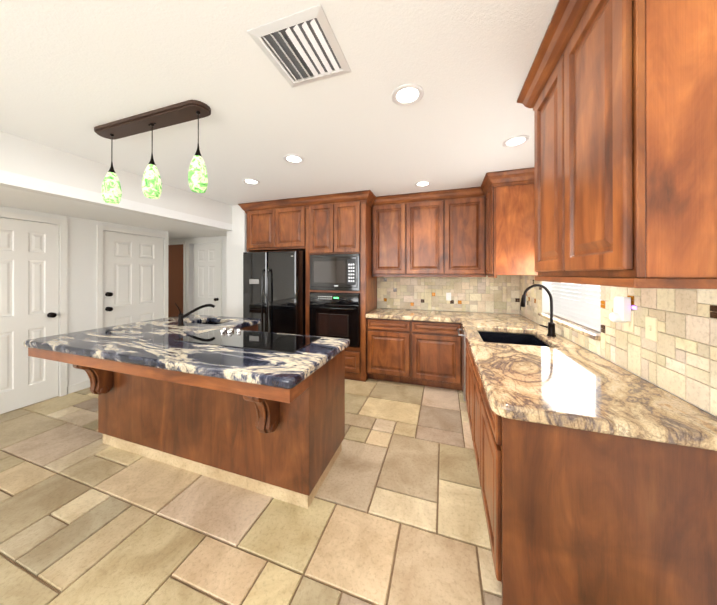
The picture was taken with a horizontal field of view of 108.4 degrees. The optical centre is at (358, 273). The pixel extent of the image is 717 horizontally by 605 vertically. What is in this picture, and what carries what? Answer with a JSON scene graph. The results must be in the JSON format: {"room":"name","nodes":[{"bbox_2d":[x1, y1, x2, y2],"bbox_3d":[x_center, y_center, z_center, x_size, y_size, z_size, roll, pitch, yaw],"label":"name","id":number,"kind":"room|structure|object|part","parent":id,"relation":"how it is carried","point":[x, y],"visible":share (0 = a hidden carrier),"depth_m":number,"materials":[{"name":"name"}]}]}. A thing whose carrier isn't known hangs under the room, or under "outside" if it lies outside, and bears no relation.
{"room":"kitchen","nodes":[
{"label":"kitchen","id":0,"kind":"room"},
{"bbox_2d":[0,206,167,386],"bbox_3d":[-4.273,0.379,1.131,0.140,2.160,6.700,0,0,18],"label":"wall","id":1,"kind":"structure","parent":0,"point":[82,281],"depth_m":3.25,"materials":[{"name":"white paint"}]},
{"bbox_2d":[67,380,89,393],"bbox_3d":[-3.489,1.418,3.261,0.012,0.090,0.260,0,0,18],"label":"baseboard","id":2,"kind":"structure","parent":1,"relation":"attached to","point":[78,387],"depth_m":3.22,"materials":[{"name":"white paint"}]},
{"bbox_2d":[0,170,231,238],"bbox_3d":[-4.509,-0.749,1.790,3.200,0.100,7.800,0,0,18],"label":"ceiling","id":3,"kind":"structure","parent":0,"point":[20,199],"depth_m":2.86,"materials":[{"name":"white paint"}]},
{"bbox_2d":[0,131,231,230],"bbox_3d":[-3.172,-0.900,0.928,0.120,0.401,7.000,0,0,18],"label":"header beam","id":4,"kind":"structure","parent":0,"point":[23,156],"depth_m":2.46,"materials":[{"name":"white paint"}]},
{"bbox_2d":[168,236,226,316],"bbox_3d":[-3.457,0.387,5.169,3.080,2.160,0.120,0,0,18],"label":"wall","id":5,"kind":"structure","parent":0,"point":[224,276],"depth_m":4.91,"materials":[{"name":"white paint"}]},
{"bbox_2d":[168,242,185,316],"bbox_3d":[-3.789,0.422,5.198,0.830,2.090,0.028,0,0,18],"label":"hall door","id":6,"kind":"structure","parent":5,"relation":"in","point":[177,273],"depth_m":5.12,"materials":[{"name":"brown wood"}]},
{"bbox_2d":[187,239,221,315],"bbox_3d":[-2.936,0.416,4.960,0.870,2.100,0.150,0,0,18],"label":"hall door","id":7,"kind":"structure","parent":5,"relation":"in","point":[207,273],"depth_m":4.94,"materials":[{"name":"white paint"}]},
{"bbox_2d":[226,205,246,317],"bbox_3d":[-1.876,0.185,4.468,0.360,2.560,0.660,0,0,18],"label":"wall","id":8,"kind":"structure","parent":0,"point":[236,241],"depth_m":4.15,"materials":[{"name":"white paint"}]},
{"bbox_2d":[242,208,273,251],"bbox_3d":[-1.427,-0.677,4.319,0.549,0.625,0.660,0,0,18],"label":"upper cabinet","id":9,"kind":"object","parent":8,"relation":"attached to","point":[260,221],"depth_m":4.01,"materials":[{"name":"brown wood"}]},
{"bbox_3d":[-0.077,-1.025,3.840,3.587,0.138,0.723,0,0,18],"label":"cabinet wall crown","id":10,"kind":"part","parent":9,"relation":"part of","materials":[{"name":"brown wood"}]},
{"bbox_2d":[0,378,501,604],"bbox_3d":[-2.494,1.465,1.016,7.330,0.012,7.590,0,0,18],"label":"floor","id":11,"kind":"structure","parent":0,"point":[147,553],"depth_m":1.52,"materials":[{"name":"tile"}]},
{"bbox_2d":[47,351,344,508],"bbox_3d":[-1.221,1.030,2.378,2.247,0.863,1.377,0,0,18],"label":"kitchen island","id":12,"kind":"object","parent":11,"relation":"on","point":[244,403],"depth_m":1.82,"materials":[{"name":"brown wood"}]},
{"bbox_2d":[24,316,349,402],"bbox_3d":[-1.309,0.609,2.390,2.520,0.135,1.450,0,0,18],"label":"island countertop","id":13,"kind":"structure","parent":12,"relation":"on","point":[146,349],"depth_m":1.75,"materials":[{"name":"blue stone"}]},
{"bbox_2d":[175,303,215,326],"bbox_3d":[-1.736,0.424,2.762,0.274,0.236,0.265,0,0,18],"label":"faucet","id":14,"kind":"object","parent":13,"relation":"on","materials":[{"name":"black metal"}]},
{"bbox_2d":[172,323,323,354],"bbox_3d":[-0.902,0.522,2.124,1.100,0.037,0.440,0,0,18],"label":"cooktop","id":15,"kind":"object","parent":13,"relation":"in","point":[222,336],"depth_m":2.13,"materials":[{"name":"black glass"}]},
{"bbox_2d":[243,250,304,334],"bbox_3d":[-1.189,0.561,4.086,0.935,1.783,0.874,0,0,18],"label":"refrigerator","id":16,"kind":"object","parent":11,"relation":"on","point":[274,291],"visible":0.54,"depth_m":3.70,"materials":[{"name":"black metal"}]},
{"bbox_2d":[302,200,377,335],"bbox_3d":[-0.244,0.237,3.927,0.920,2.455,0.660,0,0,18],"label":"tall cabinet","id":17,"kind":"object","parent":11,"relation":"on","point":[335,226],"depth_m":3.63,"materials":[{"name":"brown wood"}]},
{"bbox_2d":[309,254,359,347],"bbox_3d":[-0.358,0.369,3.590,0.755,1.274,0.097,0,0,18],"label":"wall oven","id":18,"kind":"object","parent":17,"relation":"in","point":[334,315],"visible":0.96,"depth_m":3.59,"materials":[{"name":"black"}]},
{"bbox_2d":[468,416,477,463],"bbox_3d":[1.373,1.161,2.251,0.764,0.600,0.730,0,0,18],"label":"base cabinet","id":19,"kind":"object","parent":11,"relation":"on","point":[473,420],"depth_m":1.92,"materials":[{"name":"brown wood"}]},
{"bbox_2d":[478,416,489,527],"bbox_3d":[1.188,1.028,1.623,0.722,0.865,0.580,0,0,18],"label":"base cabinet","id":20,"kind":"object","parent":11,"relation":"on","point":[483,428],"depth_m":1.47,"materials":[{"name":"brown wood"}]},
{"bbox_2d":[486,416,716,604],"bbox_3d":[0.997,1.027,1.084,0.747,0.865,0.257,0,0,18],"label":"base cabinet","id":21,"kind":"object","parent":11,"relation":"on","point":[598,478],"depth_m":0.98,"materials":[{"name":"brown wood"}]},
{"bbox_2d":[345,308,716,451],"bbox_3d":[0.801,0.569,2.456,1.979,0.054,2.798,0,0,18],"label":"countertop","id":22,"kind":"structure","parent":21,"relation":"on","point":[557,382],"depth_m":1.52,"materials":[{"name":"beige stone"}]},
{"bbox_2d":[482,332,541,343],"bbox_3d":[1.344,0.693,2.283,0.525,0.219,0.670,0,0,18],"label":"sink","id":23,"kind":"object","parent":22,"relation":"in","point":[506,337],"depth_m":2.56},
{"bbox_2d":[518,284,557,335],"bbox_3d":[1.586,0.317,2.299,0.273,0.449,0.118,0,0,18],"label":"faucet","id":24,"kind":"object","parent":22,"relation":"on","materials":[{"name":"black metal"}]},
{"bbox_3d":[1.787,0.425,2.191,0.145,0.031,1.086,0,0,18],"label":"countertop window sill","id":25,"kind":"part","parent":22,"relation":"part of","materials":[{"name":"stone"}]},
{"bbox_2d":[0,0,558,205],"bbox_3d":[-0.957,-1.151,0.619,4.520,0.100,7.800,0,0,18],"label":"ceiling","id":26,"kind":"structure","parent":0,"point":[73,73],"depth_m":1.55,"materials":[{"name":"white paint"}]},
{"bbox_2d":[94,100,210,203],"bbox_3d":[-1.498,-0.820,1.850,1.080,0.556,0.140,0,0,18],"label":"pendant light","id":27,"kind":"object","parent":26,"relation":"hanging from","point":[177,113],"visible":1,"depth_m":1.80,"materials":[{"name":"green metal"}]},
{"bbox_2d":[242,179,259,184],"bbox_3d":[-1.281,-1.093,3.084,0.195,0.008,0.195,0,0,12],"label":"recessed light","id":28,"kind":"object","parent":26,"relation":"in","point":[248,181],"depth_m":3.08,"materials":[{"name":"white plastic"}]},
{"bbox_2d":[283,154,303,163],"bbox_3d":[-0.618,-1.094,2.476,0.195,0.008,0.195,0,0,12],"label":"recessed light","id":29,"kind":"object","parent":26,"relation":"in","point":[291,158],"depth_m":2.46,"materials":[{"name":"white plastic"}]},
{"bbox_2d":[247,4,350,86],"bbox_3d":[-0.273,-1.089,1.288,0.370,0.020,0.370,0,0,18],"label":"ceiling vent","id":30,"kind":"object","parent":26,"relation":"in","point":[302,44],"visible":1,"depth_m":1.24,"materials":[{"name":"white metal"}]},
{"bbox_2d":[391,84,423,105],"bbox_3d":[0.302,-1.095,1.593,0.195,0.008,0.195,0,0,9],"label":"recessed light","id":31,"kind":"object","parent":26,"relation":"in","point":[407,94],"depth_m":1.58,"materials":[{"name":"white plastic"}]},
{"bbox_2d":[415,181,430,186],"bbox_3d":[0.787,-1.092,3.160,0.195,0.008,0.195,0,0,12],"label":"recessed light","id":32,"kind":"object","parent":26,"relation":"in","point":[422,183],"depth_m":3.14,"materials":[{"name":"white plastic"}]},
{"bbox_2d":[502,135,529,147],"bbox_3d":[1.306,-1.094,2.147,0.195,0.008,0.195,0,0,12],"label":"recessed light","id":33,"kind":"object","parent":26,"relation":"in","point":[515,141],"depth_m":2.14,"materials":[{"name":"white plastic"}]},
{"bbox_2d":[274,204,301,250],"bbox_3d":[-0.909,-0.678,4.148,0.541,0.625,0.660,0,0,18],"label":"upper cabinet","id":34,"kind":"object","parent":0,"relation":"attached to","point":[288,220],"depth_m":3.85,"materials":[{"name":"brown wood"}]},
{"bbox_2d":[374,204,393,275],"bbox_3d":[0.385,-0.486,3.906,0.285,1.010,0.308,0,0,18],"label":"upper cabinet","id":35,"kind":"object","parent":0,"relation":"attached to","point":[383,213],"depth_m":3.71,"materials":[{"name":"brown wood"}]},
{"bbox_2d":[394,200,409,275],"bbox_3d":[0.644,-0.486,3.821,0.259,1.010,0.308,0,0,18],"label":"upper cabinet","id":36,"kind":"object","parent":0,"relation":"attached to","point":[401,212],"depth_m":3.63,"materials":[{"name":"brown wood"}]},
{"bbox_2d":[410,200,429,275],"bbox_3d":[0.890,-0.486,3.740,0.259,1.010,0.308,0,0,18],"label":"upper cabinet","id":37,"kind":"object","parent":0,"relation":"attached to","point":[419,209],"depth_m":3.55,"materials":[{"name":"brown wood"}]},
{"bbox_2d":[430,200,445,275],"bbox_3d":[1.123,-0.486,3.663,0.232,1.010,0.308,0,0,18],"label":"upper cabinet","id":38,"kind":"object","parent":0,"relation":"attached to","point":[437,208],"depth_m":3.49,"materials":[{"name":"brown wood"}]},
{"bbox_2d":[446,196,481,275],"bbox_3d":[1.462,-0.486,3.551,0.483,1.010,0.308,0,0,18],"label":"upper cabinet","id":39,"kind":"object","parent":0,"relation":"attached to","point":[463,213],"depth_m":3.38,"materials":[{"name":"brown wood"}]},
{"bbox_2d":[528,281,715,416],"bbox_3d":[1.099,0.177,-0.062,0.160,2.560,7.800,0,0,18],"label":"wall","id":40,"kind":"structure","parent":0,"point":[545,303],"depth_m":2.70,"materials":[{"name":"white paint"}]},
{"bbox_2d":[377,275,519,313],"bbox_3d":[1.237,0.282,3.781,1.980,0.525,0.012,0,0,18],"label":"backsplash","id":41,"kind":"structure","parent":40,"relation":"attached to","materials":[{"name":"beige tile"}]},
{"bbox_2d":[446,293,450,300],"bbox_3d":[1.308,0.334,3.747,0.070,0.115,0.009,0,0,18],"label":"outlet","id":42,"kind":"object","parent":41,"relation":"attached to","point":[448,295],"depth_m":3.74,"materials":[{"name":"white plastic"}]},
{"bbox_2d":[482,180,529,275],"bbox_3d":[1.775,-0.487,3.010,0.474,1.010,0.456,0,0,18],"label":"upper cabinet","id":43,"kind":"object","parent":40,"relation":"attached to","point":[506,204],"depth_m":2.82,"materials":[{"name":"brown wood"}]},
{"bbox_2d":[549,282,601,331],"bbox_3d":[1.853,-0.190,2.170,0.105,1.194,1.086,0,0,18],"label":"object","id":44,"kind":"structure","parent":40,"relation":"in","point":[581,311],"depth_m":2.12,"materials":[{"name":"white paint"}]},
{"bbox_2d":[520,275,716,416],"bbox_3d":[1.642,0.278,1.863,0.012,0.525,3.397,0,0,18],"label":"backsplash","id":45,"kind":"structure","parent":40,"relation":"attached to","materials":[{"name":"beige tile"}]},
{"bbox_2d":[530,0,716,283],"bbox_3d":[1.135,-0.491,1.069,0.474,1.010,0.830,0,0,18],"label":"upper cabinet","id":46,"kind":"object","parent":40,"relation":"attached to","point":[623,176],"depth_m":0.76,"materials":[{"name":"brown wood"}]},
{"label":"outside","id":47,"kind":"structure","parent":0,"visible":0},
{"bbox_2d":[561,283,600,304],"bbox_3d":[2.050,-0.189,2.105,0.010,2.100,2.090,0,0,18],"label":"window","id":48,"kind":"structure","parent":47,"point":[580,288],"depth_m":2.57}
]}

